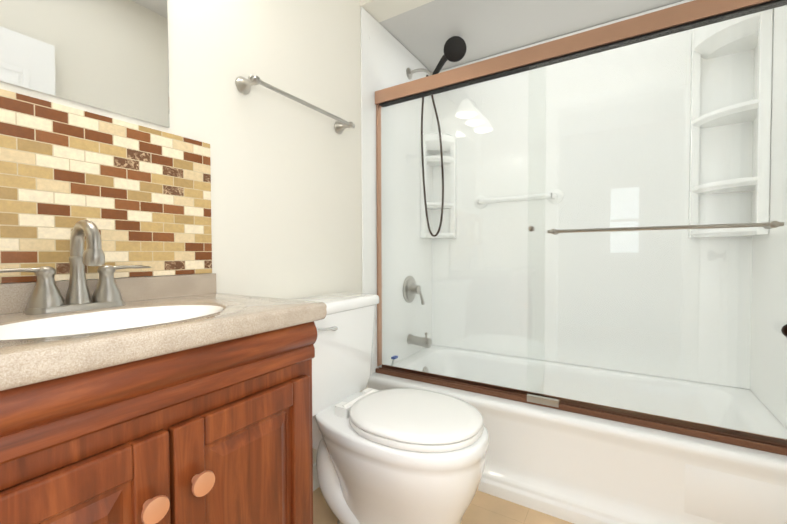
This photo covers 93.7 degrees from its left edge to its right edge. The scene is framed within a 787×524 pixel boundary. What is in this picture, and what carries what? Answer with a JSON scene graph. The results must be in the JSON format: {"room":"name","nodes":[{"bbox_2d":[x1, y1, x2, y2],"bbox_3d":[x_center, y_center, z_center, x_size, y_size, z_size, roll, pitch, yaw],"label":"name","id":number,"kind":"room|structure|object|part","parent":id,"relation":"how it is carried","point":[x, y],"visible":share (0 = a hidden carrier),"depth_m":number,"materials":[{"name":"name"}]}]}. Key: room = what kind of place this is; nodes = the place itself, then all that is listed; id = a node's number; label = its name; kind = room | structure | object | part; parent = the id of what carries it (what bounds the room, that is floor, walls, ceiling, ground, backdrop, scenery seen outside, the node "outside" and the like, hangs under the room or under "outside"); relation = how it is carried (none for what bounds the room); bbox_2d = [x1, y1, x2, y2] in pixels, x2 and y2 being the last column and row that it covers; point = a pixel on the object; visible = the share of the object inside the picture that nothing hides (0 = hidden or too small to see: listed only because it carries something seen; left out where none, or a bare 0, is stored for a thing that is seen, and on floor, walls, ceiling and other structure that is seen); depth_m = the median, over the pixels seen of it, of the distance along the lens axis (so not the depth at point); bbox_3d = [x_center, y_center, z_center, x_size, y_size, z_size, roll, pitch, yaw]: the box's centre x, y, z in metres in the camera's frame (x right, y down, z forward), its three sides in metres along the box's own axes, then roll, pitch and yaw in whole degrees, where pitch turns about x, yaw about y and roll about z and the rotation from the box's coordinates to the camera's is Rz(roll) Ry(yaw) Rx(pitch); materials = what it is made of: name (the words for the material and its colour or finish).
{"room":"bathroom","nodes":[
{"label":"bathroom","id":0,"kind":"room"},
{"bbox_2d":[0,0,367,463],"bbox_3d":[-0.383,-0.337,1.462,0.100,2.500,2.430,1,2,32],"label":"wall","id":1,"kind":"structure","parent":0,"point":[286,200],"depth_m":1.30,"materials":[{"name":"beige paint"}]},
{"bbox_2d":[0,0,169,127],"bbox_3d":[-0.720,-0.645,0.811,0.005,0.573,0.425,1,2,32],"label":"mirror","id":2,"kind":"object","parent":1,"relation":"attached to","point":[109,55],"visible":1,"depth_m":0.85,"materials":[{"name":"mirror"}]},
{"bbox_2d":[0,89,211,282],"bbox_3d":[-0.734,-0.151,0.795,0.008,0.382,0.714,1,2,32],"label":"tile backsplash","id":3,"kind":"structure","parent":1,"relation":"attached to","point":[135,194],"depth_m":0.86,"materials":[{"name":"tile"}]},
{"bbox_2d":[235,75,354,133],"bbox_3d":[-0.329,-0.575,1.372,0.080,0.054,0.527,1,2,32],"label":"towel rail","id":4,"kind":"object","parent":1,"relation":"attached to","point":[243,85],"visible":1,"depth_m":1.24,"materials":[{"name":"silver metal"}]},
{"bbox_2d":[313,463,319,490],"bbox_3d":[-0.336,0.864,1.450,0.012,0.100,0.728,1,2,32],"label":"baseboard","id":5,"kind":"structure","parent":1,"relation":"attached to","point":[315,483],"depth_m":1.48,"materials":[{"name":"white"}]},
{"bbox_2d":[360,0,433,21],"bbox_3d":[0.533,-1.388,1.375,1.530,0.400,0.150,1,2,32],"label":"wall","id":6,"kind":"structure","parent":0,"point":[379,10],"depth_m":1.72,"materials":[{"name":"beige paint"}]},
{"bbox_2d":[313,487,573,523],"bbox_3d":[-0.271,0.993,0.119,1.730,0.100,4.650,1,2,32],"label":"floor","id":7,"kind":"structure","parent":0,"point":[484,508],"depth_m":1.34,"materials":[{"name":"beige tile"}]},
{"bbox_2d":[0,220,326,523],"bbox_3d":[-0.536,0.423,0.688,0.466,1.016,0.739,1,2,32],"label":"bathroom vanity","id":8,"kind":"object","parent":7,"relation":"on","point":[177,399],"visible":1,"depth_m":0.63,"materials":[{"name":"brown wood"}]},
{"bbox_3d":[-0.448,0.542,0.453,0.008,0.413,0.211,1,2,32],"label":"door panel","id":9,"kind":"part","parent":8,"relation":"part of","materials":[{"name":"brown wood"}]},
{"bbox_3d":[-0.634,0.007,0.757,0.130,0.186,0.278,1,2,32],"label":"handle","id":10,"kind":"part","parent":8,"relation":"part of","materials":[{"name":"silver metal"}]},
{"bbox_3d":[-0.452,0.542,0.455,0.021,0.539,0.337,1,2,32],"label":"door","id":11,"kind":"part","parent":8,"relation":"part of","materials":[{"name":"brown wood"}]},
{"bbox_3d":[-0.342,0.368,0.584,0.028,0.039,0.113,1,2,32],"label":"knob","id":12,"kind":"part","parent":8,"relation":"part of","materials":[{"name":"orange metal"}]},
{"bbox_3d":[-0.280,0.535,0.733,0.021,0.539,0.305,1,2,32],"label":"door","id":13,"kind":"part","parent":8,"relation":"part of","materials":[{"name":"brown wood"}]},
{"bbox_3d":[-0.276,0.535,0.731,0.008,0.413,0.179,1,2,32],"label":"door panel","id":14,"kind":"part","parent":8,"relation":"part of","materials":[{"name":"brown wood"}]},
{"bbox_2d":[292,292,488,523],"bbox_3d":[-0.042,0.527,1.231,0.713,0.781,0.472,1,2,32],"label":"toilet","id":15,"kind":"object","parent":7,"relation":"on","point":[402,456],"visible":0.94,"depth_m":1.10,"materials":[{"name":"white ceramic"}]},
{"bbox_3d":[-0.228,0.214,1.192,0.033,0.035,0.116,1,2,32],"label":"handle","id":16,"kind":"part","parent":15,"relation":"part of","materials":[{"name":"silver metal"}]},
{"bbox_3d":[-0.257,0.154,1.355,0.211,0.039,0.472,1,2,32],"label":"lid","id":17,"kind":"part","parent":15,"relation":"part of","materials":[{"name":"white ceramic"}]},
{"bbox_3d":[0.052,0.480,1.171,0.460,0.048,0.356,1,2,32],"label":"seat","id":18,"kind":"part","parent":15,"relation":"part of","materials":[{"name":"white plastic"}]},
{"bbox_2d":[361,0,786,523],"bbox_3d":[0.698,-0.143,1.662,1.526,2.096,0.756,1,2,32],"label":"enclosure","id":19,"kind":"object","parent":7,"relation":"on","point":[574,261],"visible":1,"depth_m":1.70,"materials":[{"name":"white glass"}]},
{"bbox_3d":[0.268,-0.111,1.649,0.771,1.308,0.006,1,2,32],"label":"door glass","id":20,"kind":"part","parent":19,"relation":"part of","materials":[{"name":"clear glass"}]},
{"bbox_3d":[0.862,-0.104,1.253,0.777,1.308,0.006,1,2,32],"label":"door glass","id":21,"kind":"part","parent":19,"relation":"part of","materials":[{"name":"clear glass"}]},
{"bbox_3d":[1.141,0.197,1.060,0.042,0.041,0.040,1,2,32],"label":"knob","id":22,"kind":"part","parent":19,"relation":"part of","materials":[{"name":"brown metal"}]},
{"bbox_2d":[379,0,683,71],"bbox_3d":[0.734,-1.246,1.701,1.530,0.100,0.610,1,2,32],"label":"ceiling","id":23,"kind":"structure","parent":0,"point":[423,34],"depth_m":1.84,"materials":[{"name":"grey paint"}]}
]}

